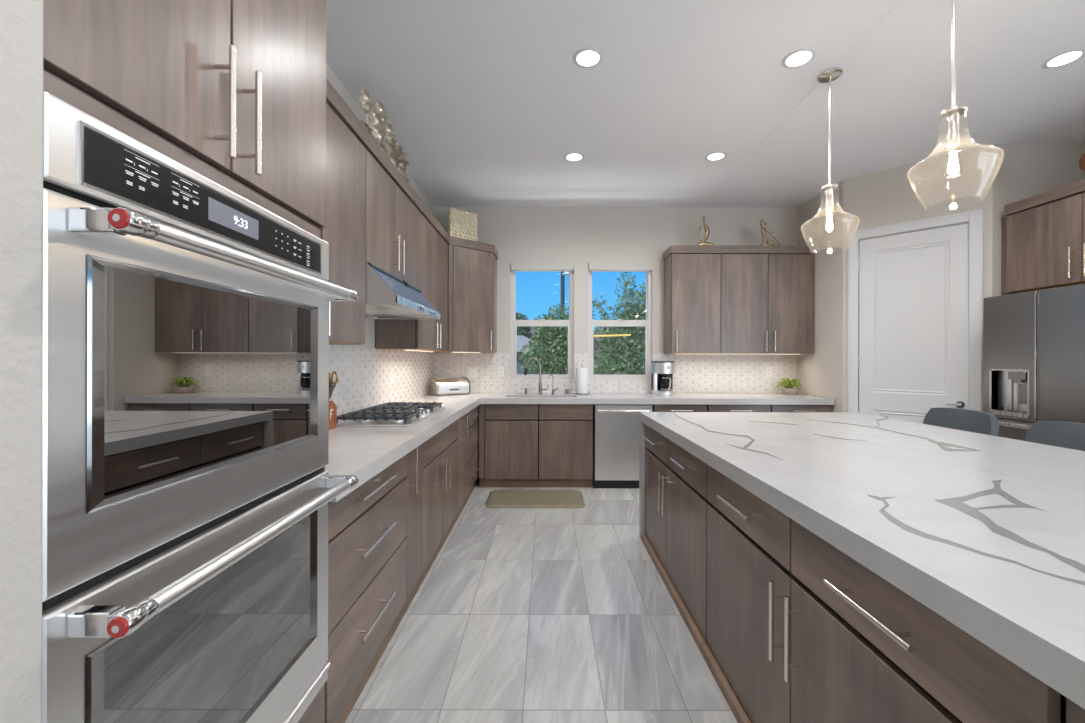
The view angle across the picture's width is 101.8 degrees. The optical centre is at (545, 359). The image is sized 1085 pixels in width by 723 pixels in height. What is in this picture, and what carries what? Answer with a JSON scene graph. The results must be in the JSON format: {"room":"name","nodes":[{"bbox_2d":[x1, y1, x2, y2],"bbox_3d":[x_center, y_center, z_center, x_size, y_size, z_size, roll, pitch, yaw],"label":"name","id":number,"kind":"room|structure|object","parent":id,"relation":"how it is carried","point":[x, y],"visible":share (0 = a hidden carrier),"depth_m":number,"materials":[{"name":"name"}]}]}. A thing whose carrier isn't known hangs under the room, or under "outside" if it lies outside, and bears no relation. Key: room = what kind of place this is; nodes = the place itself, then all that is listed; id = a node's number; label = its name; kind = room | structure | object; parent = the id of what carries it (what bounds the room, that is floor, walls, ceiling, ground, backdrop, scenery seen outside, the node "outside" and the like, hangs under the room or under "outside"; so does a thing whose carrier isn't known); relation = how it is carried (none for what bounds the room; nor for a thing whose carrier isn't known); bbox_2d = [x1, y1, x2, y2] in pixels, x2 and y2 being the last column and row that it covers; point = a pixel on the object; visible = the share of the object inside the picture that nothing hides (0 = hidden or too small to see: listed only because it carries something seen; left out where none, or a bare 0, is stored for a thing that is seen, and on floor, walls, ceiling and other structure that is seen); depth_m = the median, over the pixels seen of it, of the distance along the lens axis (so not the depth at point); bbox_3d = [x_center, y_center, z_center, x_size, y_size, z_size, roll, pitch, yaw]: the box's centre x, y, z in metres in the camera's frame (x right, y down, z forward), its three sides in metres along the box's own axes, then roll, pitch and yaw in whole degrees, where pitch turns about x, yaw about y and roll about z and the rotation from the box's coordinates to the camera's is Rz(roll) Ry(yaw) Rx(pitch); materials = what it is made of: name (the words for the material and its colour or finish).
{"room":"kitchen","nodes":[
{"label":"kitchen","id":0,"kind":"room"},
{"bbox_2d":[0,0,42,722],"bbox_3d":[-1.048,-0.228,-2.165,0.802,3.048,5.470,0,0,0],"label":"wall","id":1,"kind":"structure","parent":0,"point":[21,21],"depth_m":0.54,"materials":[{"name":"grey paint"}]},
{"bbox_2d":[326,63,433,420],"bbox_3d":[-1.370,-0.229,2.930,0.159,3.048,4.740,0,0,0],"label":"wall","id":2,"kind":"structure","parent":0,"point":[363,382],"depth_m":3.27,"materials":[{"name":"tile"}]},
{"bbox_2d":[326,78,367,344],"bbox_3d":[-1.109,-0.653,1.873,0.357,1.146,1.003,0,0,0],"label":"upper cabinet","id":3,"kind":"object","parent":2,"relation":"attached to","point":[346,136],"visible":0.24,"depth_m":2.13,"materials":[{"name":"brown wood"}]},
{"bbox_2d":[390,368,392,382],"bbox_3d":[-1.287,0.130,3.680,0.008,0.122,0.075,0,0,0],"label":"wall outlet","id":4,"kind":"object","parent":2,"relation":"attached to","point":[391,369],"visible":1,"depth_m":3.67,"materials":[{"name":"white plastic"}]},
{"bbox_2d":[365,132,419,288],"bbox_3d":[-1.108,-0.877,2.860,0.357,0.699,0.970,0,0,0],"label":"upper cabinet","id":5,"kind":"object","parent":2,"relation":"attached to","point":[391,204],"visible":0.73,"depth_m":2.73,"materials":[{"name":"brown wood"}]},
{"bbox_2d":[358,87,409,181],"bbox_3d":[-1.061,-1.443,2.949,0.162,0.429,0.790,0,0,0],"label":"leaf sculpture","id":6,"kind":"object","parent":5,"relation":"on","point":[381,129],"visible":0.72,"depth_m":2.81,"materials":[{"name":"beige"}]},
{"bbox_2d":[365,263,440,318],"bbox_3d":[-1.042,-0.419,2.860,0.494,0.230,0.960,0,0,0],"label":"range hood","id":7,"kind":"object","parent":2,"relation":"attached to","point":[387,296],"visible":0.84,"depth_m":2.61,"materials":[{"name":"silver metal"}]},
{"bbox_2d":[376,199,449,350],"bbox_3d":[-1.109,-0.653,3.856,0.357,1.146,1.025,0,0,0],"label":"upper cabinet","id":8,"kind":"object","parent":2,"relation":"attached to","point":[433,240],"visible":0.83,"depth_m":3.59,"materials":[{"name":"brown wood"}]},
{"bbox_2d":[404,349,433,351],"bbox_3d":[-1.087,-0.077,3.825,0.020,0.008,0.850,0,0,0],"label":"light","id":9,"kind":"object","parent":8,"relation":"attached to","point":[404,349],"visible":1,"depth_m":3.71,"materials":[{"name":"white plastic"}]},
{"bbox_2d":[345,472,737,722],"bbox_3d":[2.872,1.344,0.200,8.650,0.080,10.200,0,0,0],"label":"floor","id":10,"kind":"structure","parent":0,"point":[521,615],"depth_m":2.10,"materials":[{"name":"tile"}]},
{"bbox_2d":[43,0,325,722],"bbox_3d":[-0.969,0.035,0.971,0.660,2.522,0.798,0,0,0],"label":"tall cabinet","id":11,"kind":"object","parent":10,"relation":"on","point":[233,92],"visible":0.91,"depth_m":0.90,"materials":[{"name":"brown wood"}]},
{"bbox_2d":[42,90,358,722],"bbox_3d":[-0.908,0.306,0.957,0.684,1.335,0.764,0,0,0],"label":"double wall oven","id":12,"kind":"object","parent":11,"relation":"in","point":[186,495],"visible":1,"depth_m":0.78,"materials":[{"name":"silver metal"}]},
{"bbox_2d":[325,454,406,722],"bbox_3d":[-0.962,0.869,1.766,0.641,0.853,0.792,0,0,0],"label":"base cabinet","id":13,"kind":"object","parent":10,"relation":"on","point":[367,527],"visible":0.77,"depth_m":1.65,"materials":[{"name":"brown wood"}]},
{"bbox_2d":[325,393,834,501],"bbox_3d":[0.785,0.416,3.216,4.172,0.060,3.696,0,0,0],"label":"countertop","id":14,"kind":"structure","parent":13,"relation":"on","point":[363,452],"depth_m":3.37,"materials":[{"name":"stone"}]},
{"bbox_2d":[328,401,336,429],"bbox_3d":[-1.221,0.305,2.421,0.099,0.152,0.101,0,0,0],"label":"knife block","id":15,"kind":"object","parent":14,"relation":"on","point":[332,406],"visible":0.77,"depth_m":2.42,"materials":[{"name":"brown wood"}]},
{"bbox_2d":[329,381,335,398],"bbox_3d":[-1.172,0.179,2.387,0.070,0.120,0.036,0,0,14],"label":"kitchen knife","id":16,"kind":"object","parent":15,"relation":"on","point":[332,385],"visible":0.4,"depth_m":2.37,"materials":[{"name":"silver metal"}]},
{"bbox_2d":[329,371,337,383],"bbox_3d":[-1.192,0.153,2.445,0.081,0.176,0.023,0,0,0],"label":"scissors","id":17,"kind":"object","parent":15,"relation":"on","point":[333,372],"visible":0.41,"depth_m":2.44,"materials":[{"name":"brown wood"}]},
{"bbox_2d":[337,402,444,425],"bbox_3d":[-1.007,0.352,2.963,0.457,0.058,0.903,0,0,0],"label":"gas cooktop","id":18,"kind":"object","parent":14,"relation":"in","point":[389,413],"visible":0.98,"depth_m":2.71,"materials":[{"name":"silver metal"}]},
{"bbox_2d":[429,377,470,395],"bbox_3d":[-1.044,0.287,4.801,0.385,0.187,0.238,0,0,-36],"label":"bread box","id":19,"kind":"object","parent":14,"relation":"on","point":[457,385],"visible":1,"depth_m":4.72,"materials":[{"name":"silver metal"}]},
{"bbox_2d":[524,357,548,393],"bbox_3d":[-0.108,0.180,4.853,0.271,0.406,0.054,0,0,-9],"label":"kitchen faucet","id":20,"kind":"object","parent":14,"relation":"on","point":[527,362],"visible":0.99,"depth_m":4.85,"materials":[{"name":"silver metal"}]},
{"bbox_2d":[651,361,674,394],"bbox_3d":[1.305,0.203,4.885,0.222,0.366,0.260,0,0,0],"label":"coffee maker","id":21,"kind":"object","parent":14,"relation":"on","point":[662,372],"visible":1,"depth_m":4.81,"materials":[{"name":"silver metal"}]},
{"bbox_2d":[774,377,803,394],"bbox_3d":[2.704,0.294,4.910,0.300,0.190,0.255,0,0,0],"label":"potted succulent","id":22,"kind":"object","parent":14,"relation":"on","point":[789,384],"visible":1,"depth_m":4.86,"materials":[{"name":"green plant"}]},
{"bbox_2d":[781,388,797,394],"bbox_3d":[2.704,0.353,4.900,0.172,0.072,0.172,0,0,0],"label":"pot","id":23,"kind":"object","parent":22,"relation":"attached to","point":[786,391],"depth_m":4.84,"materials":[{"name":"ceramic"}]},
{"bbox_2d":[400,444,421,621],"bbox_3d":[-0.962,0.869,2.293,0.641,0.853,0.259,0,0,0],"label":"base cabinet","id":24,"kind":"object","parent":10,"relation":"on","point":[414,458],"visible":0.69,"depth_m":2.27,"materials":[{"name":"brown wood"}]},
{"bbox_2d":[415,420,457,594],"bbox_3d":[-0.962,0.869,2.918,0.641,0.853,0.989,0,0,0],"label":"base cabinet","id":25,"kind":"object","parent":10,"relation":"on","point":[439,452],"visible":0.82,"depth_m":2.82,"materials":[{"name":"brown wood"}]},
{"bbox_2d":[453,415,467,526],"bbox_3d":[-0.962,0.869,3.559,0.641,0.853,0.291,0,0,0],"label":"base cabinet","id":26,"kind":"object","parent":10,"relation":"on","point":[461,438],"visible":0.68,"depth_m":3.56,"materials":[{"name":"brown wood"}]},
{"bbox_2d":[461,406,479,511],"bbox_3d":[-0.962,0.869,4.050,0.641,0.853,0.689,0,0,0],"label":"base cabinet","id":27,"kind":"object","parent":10,"relation":"on","point":[471,469],"visible":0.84,"depth_m":4.03,"materials":[{"name":"brown wood"}]},
{"bbox_2d":[485,490,584,507],"bbox_3d":[-0.097,1.289,4.105,0.892,0.018,0.520,0,0,0],"label":"kitchen mat","id":28,"kind":"object","parent":10,"relation":"on","point":[496,498],"visible":1,"depth_m":4.03,"materials":[{"name":"fabric"}]},
{"bbox_2d":[479,404,592,486],"bbox_3d":[-0.101,0.871,4.710,1.149,0.853,0.641,0,0,0],"label":"base cabinet","id":29,"kind":"object","parent":10,"relation":"on","point":[521,445],"visible":0.92,"depth_m":4.43,"materials":[{"name":"brown wood"}]},
{"bbox_2d":[593,404,652,487],"bbox_3d":[0.778,0.875,4.693,0.598,0.850,0.634,0,0,0],"label":"dishwasher","id":30,"kind":"object","parent":10,"relation":"on","point":[615,426],"visible":0.84,"depth_m":4.43,"materials":[{"name":"silver metal"}]},
{"bbox_2d":[641,424,711,651],"bbox_3d":[0.990,0.874,2.566,0.641,0.853,1.224,0,0,0],"label":"base cabinet","id":31,"kind":"object","parent":10,"relation":"on","point":[674,538],"visible":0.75,"depth_m":2.35,"materials":[{"name":"brown wood"}]},
{"bbox_2d":[653,404,706,411],"bbox_3d":[1.352,0.875,4.710,0.536,0.853,0.641,0,0,0],"label":"base cabinet","id":32,"kind":"object","parent":10,"relation":"on","point":[656,407],"visible":0.2,"depth_m":4.43,"materials":[{"name":"brown wood"}]},
{"bbox_2d":[706,404,770,411],"bbox_3d":[1.945,0.876,4.710,0.629,0.853,0.641,0,0,0],"label":"base cabinet","id":33,"kind":"object","parent":10,"relation":"on","point":[710,408],"visible":0.14,"depth_m":4.43,"materials":[{"name":"brown wood"}]},
{"bbox_2d":[771,405,831,411],"bbox_3d":[2.573,0.877,4.710,0.613,0.853,0.641,0,0,0],"label":"base cabinet","id":34,"kind":"object","parent":10,"relation":"on","point":[774,408],"visible":0.19,"depth_m":4.43,"materials":[{"name":"brown"}]},
{"bbox_2d":[639,412,1084,708],"bbox_3d":[1.563,0.844,1.841,1.756,0.915,2.842,0,0,0],"label":"countertop","id":35,"kind":"structure","parent":10,"relation":"on","point":[985,532],"depth_m":1.19,"materials":[{"name":"white stone"}]},
{"bbox_2d":[701,464,1065,722],"bbox_3d":[0.990,0.874,1.286,0.641,0.853,1.326,0,0,0],"label":"base cabinet","id":36,"kind":"object","parent":10,"relation":"on","point":[799,630],"visible":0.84,"depth_m":1.12,"materials":[{"name":"brown wood"}]},
{"bbox_2d":[923,408,999,435],"bbox_3d":[2.443,0.811,2.790,0.490,0.986,0.455,0,0,0],"label":"counter stool","id":37,"kind":"object","parent":10,"relation":"on","point":[981,422],"visible":0.17,"depth_m":2.78,"materials":[{"name":"grey fabric"}]},
{"bbox_2d":[983,284,1084,440],"bbox_3d":[3.805,0.415,3.038,0.908,1.783,0.752,0,0,0],"label":"refrigerator","id":38,"kind":"object","parent":10,"relation":"on","point":[1034,341],"visible":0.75,"depth_m":3.06,"materials":[{"name":"silver metal"}]},
{"bbox_2d":[1024,421,1084,450],"bbox_3d":[2.443,0.811,2.150,0.490,0.986,0.455,0,0,0],"label":"counter stool","id":39,"kind":"object","parent":10,"relation":"on","point":[1071,435],"visible":0.15,"depth_m":2.26,"materials":[{"name":"grey fabric"}]},
{"bbox_2d":[1066,698,1084,722],"bbox_3d":[0.963,0.874,0.547,0.470,0.853,0.142,0,0,0],"label":"filler panel","id":40,"kind":"object","parent":10,"relation":"on","point":[1075,713],"visible":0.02,"depth_m":0.61,"materials":[{"name":"brown wood"}]},
{"bbox_2d":[433,207,797,471],"bbox_3d":[0.851,-0.224,5.141,4.600,3.048,0.169,0,0,0],"label":"wall","id":41,"kind":"structure","parent":0,"point":[580,236],"depth_m":5.06,"materials":[{"name":"grey paint"}]},
{"bbox_2d":[420,236,497,351],"bbox_3d":[-0.919,-0.653,4.710,0.738,1.145,0.690,0,0,0],"label":"upper cabinet","id":42,"kind":"object","parent":41,"relation":"attached to","point":[472,265],"visible":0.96,"depth_m":4.54,"materials":[{"name":"brown wood"}]},
{"bbox_2d":[448,207,477,240],"bbox_3d":[-0.869,-1.397,4.632,0.339,0.340,0.061,0,0,-42],"label":"panel","id":43,"kind":"object","parent":42,"relation":"on","point":[463,224],"visible":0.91,"depth_m":4.60,"materials":[{"name":"beige"}]},
{"bbox_2d":[467,367,476,377],"bbox_3d":[-0.847,0.151,5.051,0.116,0.122,0.010,0,0,0],"label":"light switch","id":44,"kind":"object","parent":41,"relation":"attached to","point":[471,371],"visible":1,"depth_m":5.05,"materials":[{"name":"white plastic"}]},
{"bbox_2d":[497,367,503,376],"bbox_3d":[-0.520,0.142,5.052,0.075,0.122,0.008,0,0,0],"label":"wall outlet","id":45,"kind":"object","parent":41,"relation":"attached to","point":[500,370],"visible":1,"depth_m":5.05,"materials":[{"name":"white plastic"}]},
{"bbox_2d":[511,270,573,379],"bbox_3d":[-0.043,-0.438,5.143,0.728,1.348,0.074,0,0,0],"label":"window","id":46,"kind":"structure","parent":41,"relation":"in","point":[542,322],"depth_m":5.11,"materials":[{"name":"white plastic"}]},
{"bbox_2d":[511,262,573,270],"bbox_3d":[-0.042,-1.063,5.074,0.722,0.097,0.062,0,0,0],"label":"roller shade","id":47,"kind":"object","parent":41,"relation":"attached to","point":[515,266],"visible":1,"depth_m":5.04,"materials":[{"name":"grey fabric"}]},
{"bbox_2d":[588,271,651,379],"bbox_3d":[0.854,-0.436,5.143,0.738,1.348,0.074,0,0,0],"label":"window","id":48,"kind":"structure","parent":41,"relation":"in","point":[647,323],"depth_m":5.11,"materials":[{"name":"white plastic"}]},
{"bbox_2d":[588,263,652,271],"bbox_3d":[0.855,-1.061,5.074,0.732,0.097,0.062,0,0,0],"label":"roller shade","id":49,"kind":"object","parent":41,"relation":"attached to","point":[592,267],"visible":1,"depth_m":5.04,"materials":[{"name":"grey fabric"}]},
{"bbox_2d":[663,245,814,353],"bbox_3d":[2.108,-0.643,4.871,1.546,1.153,0.364,0,0,0],"label":"upper cabinet","id":50,"kind":"object","parent":41,"relation":"attached to","point":[718,298],"visible":1,"depth_m":4.73,"materials":[{"name":"brown wood"}]},
{"bbox_2d":[698,216,713,244],"bbox_3d":[1.741,-1.390,4.796,0.181,0.334,0.065,0,0,0],"label":"bronze figurine","id":51,"kind":"object","parent":50,"relation":"on","point":[706,227],"visible":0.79,"depth_m":4.79,"materials":[{"name":"gold metal"}]},
{"bbox_2d":[675,353,779,353],"bbox_3d":[2.110,-0.063,4.850,1.380,0.008,0.020,0,0,0],"label":"light","id":52,"kind":"object","parent":50,"relation":"attached to","point":[675,353],"visible":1,"depth_m":4.84,"materials":[{"name":"white plastic"}]},
{"bbox_2d":[759,219,780,245],"bbox_3d":[2.441,-1.374,4.800,0.236,0.310,0.042,0,0,0],"label":"bronze figurine","id":53,"kind":"object","parent":50,"relation":"on","point":[766,242],"visible":0.83,"depth_m":4.79,"materials":[{"name":"gold metal"}]},
{"bbox_2d":[766,366,771,376],"bbox_3d":[2.555,0.139,5.052,0.075,0.122,0.008,0,0,0],"label":"wall outlet","id":54,"kind":"object","parent":41,"relation":"attached to","point":[768,368],"visible":1,"depth_m":5.05,"materials":[{"name":"white plastic"}]},
{"bbox_2d":[326,0,1084,207],"bbox_3d":[2.879,-1.804,0.200,8.650,0.120,10.200,0,0,0],"label":"ceiling","id":55,"kind":"structure","parent":0,"point":[485,101],"depth_m":2.86,"materials":[{"name":"white paint"}]},
{"bbox_2d":[564,152,583,161],"bbox_3d":[0.243,-1.746,3.805,0.176,0.006,0.176,0,0,0],"label":"recessed light","id":56,"kind":"object","parent":55,"relation":"in","point":[572,156],"visible":1,"depth_m":3.79,"materials":[{"name":"white paint"}]},
{"bbox_2d":[573,47,602,67],"bbox_3d":[0.244,-1.746,2.557,0.176,0.006,0.176,0,0,0],"label":"recessed light","id":57,"kind":"object","parent":55,"relation":"in","point":[587,57],"visible":1,"depth_m":2.55,"materials":[{"name":"white paint"}]},
{"bbox_2d":[705,151,726,160],"bbox_3d":[1.459,-1.743,3.787,0.176,0.006,0.176,0,0,0],"label":"recessed light","id":58,"kind":"object","parent":55,"relation":"in","point":[714,156],"visible":1,"depth_m":3.78,"materials":[{"name":"white paint"}]},
{"bbox_2d":[782,47,815,67],"bbox_3d":[1.465,-1.743,2.556,0.176,0.006,0.176,0,0,0],"label":"recessed light","id":59,"kind":"object","parent":55,"relation":"in","point":[797,58],"visible":1,"depth_m":2.54,"materials":[{"name":"white paint"}]},
{"bbox_2d":[702,0,902,201],"bbox_3d":[1.730,-1.746,1.950,0.008,0.002,5.900,0,0,0],"label":"trim","id":60,"kind":"structure","parent":55,"relation":"attached to","point":[901,0],"depth_m":2.85,"materials":[{"name":"white paint"}]},
{"bbox_2d":[801,67,859,251],"bbox_3d":[1.737,-1.203,2.700,0.307,1.085,0.307,0,0,0],"label":"pendant lamp","id":61,"kind":"object","parent":55,"relation":"hanging from","point":[831,74],"visible":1,"depth_m":2.69,"materials":[{"name":"clear glass"}]},
{"bbox_2d":[821,183,837,213],"bbox_3d":[1.736,-0.980,2.700,0.088,0.164,0.088,0,0,0],"label":"socket","id":62,"kind":"object","parent":61,"relation":"attached to","point":[829,206],"depth_m":2.68,"materials":[{"name":"silver metal"}]},
{"bbox_2d":[908,0,1004,204],"bbox_3d":[1.737,-1.203,1.880,0.307,1.085,0.307,0,0,0],"label":"pendant lamp","id":63,"kind":"object","parent":55,"relation":"hanging from","point":[952,114],"visible":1,"depth_m":1.87,"materials":[{"name":"clear glass"}]},
{"bbox_2d":[939,105,967,150],"bbox_3d":[1.736,-0.980,1.880,0.088,0.164,0.088,0,0,0],"label":"socket","id":64,"kind":"object","parent":63,"relation":"attached to","point":[952,114],"depth_m":1.87,"materials":[{"name":"silver metal"}]},
{"bbox_2d":[1042,48,1084,68],"bbox_3d":[3.001,-1.740,2.553,0.176,0.006,0.176,0,0,0],"label":"recessed light","id":65,"kind":"object","parent":55,"relation":"in","point":[1066,57],"visible":1,"depth_m":2.55,"materials":[{"name":"white paint"}]},
{"bbox_2d":[797,181,842,411],"bbox_3d":[2.946,-0.220,4.793,0.120,3.048,1.015,0,0,0],"label":"wall","id":66,"kind":"structure","parent":0,"point":[820,373],"depth_m":4.55,"materials":[{"name":"grey paint"}]},
{"bbox_2d":[843,143,992,411],"bbox_3d":[3.281,-0.219,3.958,0.120,3.048,1.020,0,0,-44],"label":"wall","id":67,"kind":"structure","parent":0,"point":[886,197],"depth_m":3.88,"materials":[{"name":"grey paint"}]},
{"bbox_2d":[848,209,982,423],"bbox_3d":[3.254,0.041,3.939,0.185,2.528,0.924,0,0,-44],"label":"door","id":68,"kind":"structure","parent":67,"relation":"in","point":[915,298],"depth_m":3.90,"materials":[{"name":"white paint"}]},
{"bbox_2d":[992,143,1080,296],"bbox_3d":[4.021,-0.217,3.614,0.860,3.048,0.132,0,0,0],"label":"wall","id":69,"kind":"structure","parent":0,"point":[1026,170],"depth_m":3.55,"materials":[{"name":"grey paint"}]},
{"bbox_2d":[1001,178,1084,293],"bbox_3d":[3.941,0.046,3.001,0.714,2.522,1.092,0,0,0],"label":"upper cabinet","id":70,"kind":"object","parent":69,"relation":"attached to","point":[1043,234],"visible":0.99,"depth_m":3.20,"materials":[{"name":"brown wood"}]},
{"bbox_2d":[1078,153,1084,171],"bbox_3d":[3.748,-1.360,3.005,0.156,0.286,0.156,0,0,0],"label":"wooden vase","id":71,"kind":"object","parent":70,"relation":"on","point":[1081,162],"visible":1,"depth_m":3.03,"materials":[{"name":"brown wood"}]},
{"bbox_2d":[1081,142,1084,178],"bbox_3d":[4.375,-0.216,2.380,0.150,3.048,2.360,0,0,0],"label":"wall","id":72,"kind":"structure","parent":0,"point":[1083,143],"depth_m":3.54,"materials":[{"name":"grey paint"}]},
{"label":"outside","id":73,"kind":"structure","parent":0,"visible":0},
{"bbox_3d":[-0.004,1.598,132.675,120.000,0.100,254.650,0,0,0],"label":"ground","id":74,"kind":"structure","parent":73,"visible":0},
{"bbox_2d":[516,312,530,336],"bbox_3d":[-1.851,-0.757,28.012,1.785,4.606,1.733,0,0,32],"label":"shrub","id":75,"kind":"object","parent":74,"relation":"on","point":[526,329],"visible":0.24,"depth_m":27.70,"materials":[{"name":"green plant"}]},
{"bbox_2d":[517,335,556,373],"bbox_3d":[-2.191,0.393,15.075,5.220,2.300,4.250,0,0,0],"label":"neighbouring house","id":76,"kind":"structure","parent":74,"relation":"on","point":[522,341],"depth_m":12.95,"materials":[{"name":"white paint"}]},
{"bbox_2d":[519,303,568,373],"bbox_3d":[0.115,0.167,9.395,1.444,2.770,1.027,0,0,0],"label":"tree","id":77,"kind":"object","parent":74,"relation":"on","point":[557,362],"visible":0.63,"depth_m":9.22,"materials":[{"name":"green plant"}]},
{"bbox_2d":[517,329,598,358],"bbox_3d":[0.051,0.040,19.485,4.696,3.023,1.694,0,0,0],"label":"shrub","id":78,"kind":"object","parent":74,"relation":"on","point":[529,336],"visible":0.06,"depth_m":19.32,"materials":[{"name":"green plant"}]},
{"bbox_2d":[561,271,568,346],"bbox_3d":[0.549,-0.876,12.131,0.305,4.850,0.262,0,0,0],"label":"street lamp","id":79,"kind":"object","parent":74,"relation":"on","point":[563,273],"visible":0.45,"depth_m":12.15,"materials":[{"name":"grey metal"}]},
{"bbox_2d":[526,318,635,362],"bbox_3d":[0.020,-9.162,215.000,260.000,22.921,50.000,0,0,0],"label":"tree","id":80,"kind":"object","parent":74,"relation":"on","point":[532,331],"visible":0.01,"depth_m":200.95,"materials":[{"name":"green plant"}]},
{"bbox_2d":[593,334,630,336],"bbox_3d":[1.138,0.541,8.133,0.844,2.019,0.054,0,0,3],"label":"support rail","id":81,"kind":"object","parent":74,"relation":"on","point":[615,334],"visible":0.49,"depth_m":8.11,"materials":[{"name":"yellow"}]},
{"bbox_2d":[592,272,645,374],"bbox_3d":[1.624,-0.266,8.956,2.058,3.643,1.349,0,0,0],"label":"tree","id":82,"kind":"object","parent":74,"relation":"on","point":[628,359],"visible":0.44,"depth_m":8.85,"materials":[{"name":"green plant"}]},
{"bbox_2d":[593,326,644,374],"bbox_3d":[2.698,0.031,11.594,3.234,3.144,1.316,0,0,0],"label":"shrub","id":83,"kind":"object","parent":74,"relation":"on","point":[623,326],"visible":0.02,"depth_m":11.44,"materials":[{"name":"green plant"}]},
{"bbox_3d":[0.398,0.218,4.880,0.156,0.334,0.156,0,0,0],"label":"paper towel holder","id":84,"kind":"object","parent":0,"visible":0},
{"bbox_2d":[576,368,587,393],"bbox_3d":[0.398,0.234,4.880,0.135,0.276,0.135,0,0,0],"label":"paper towel roll","id":85,"kind":"object","parent":84,"relation":"on","point":[581,373],"visible":0.99,"depth_m":4.82,"materials":[{"name":"white paper"}]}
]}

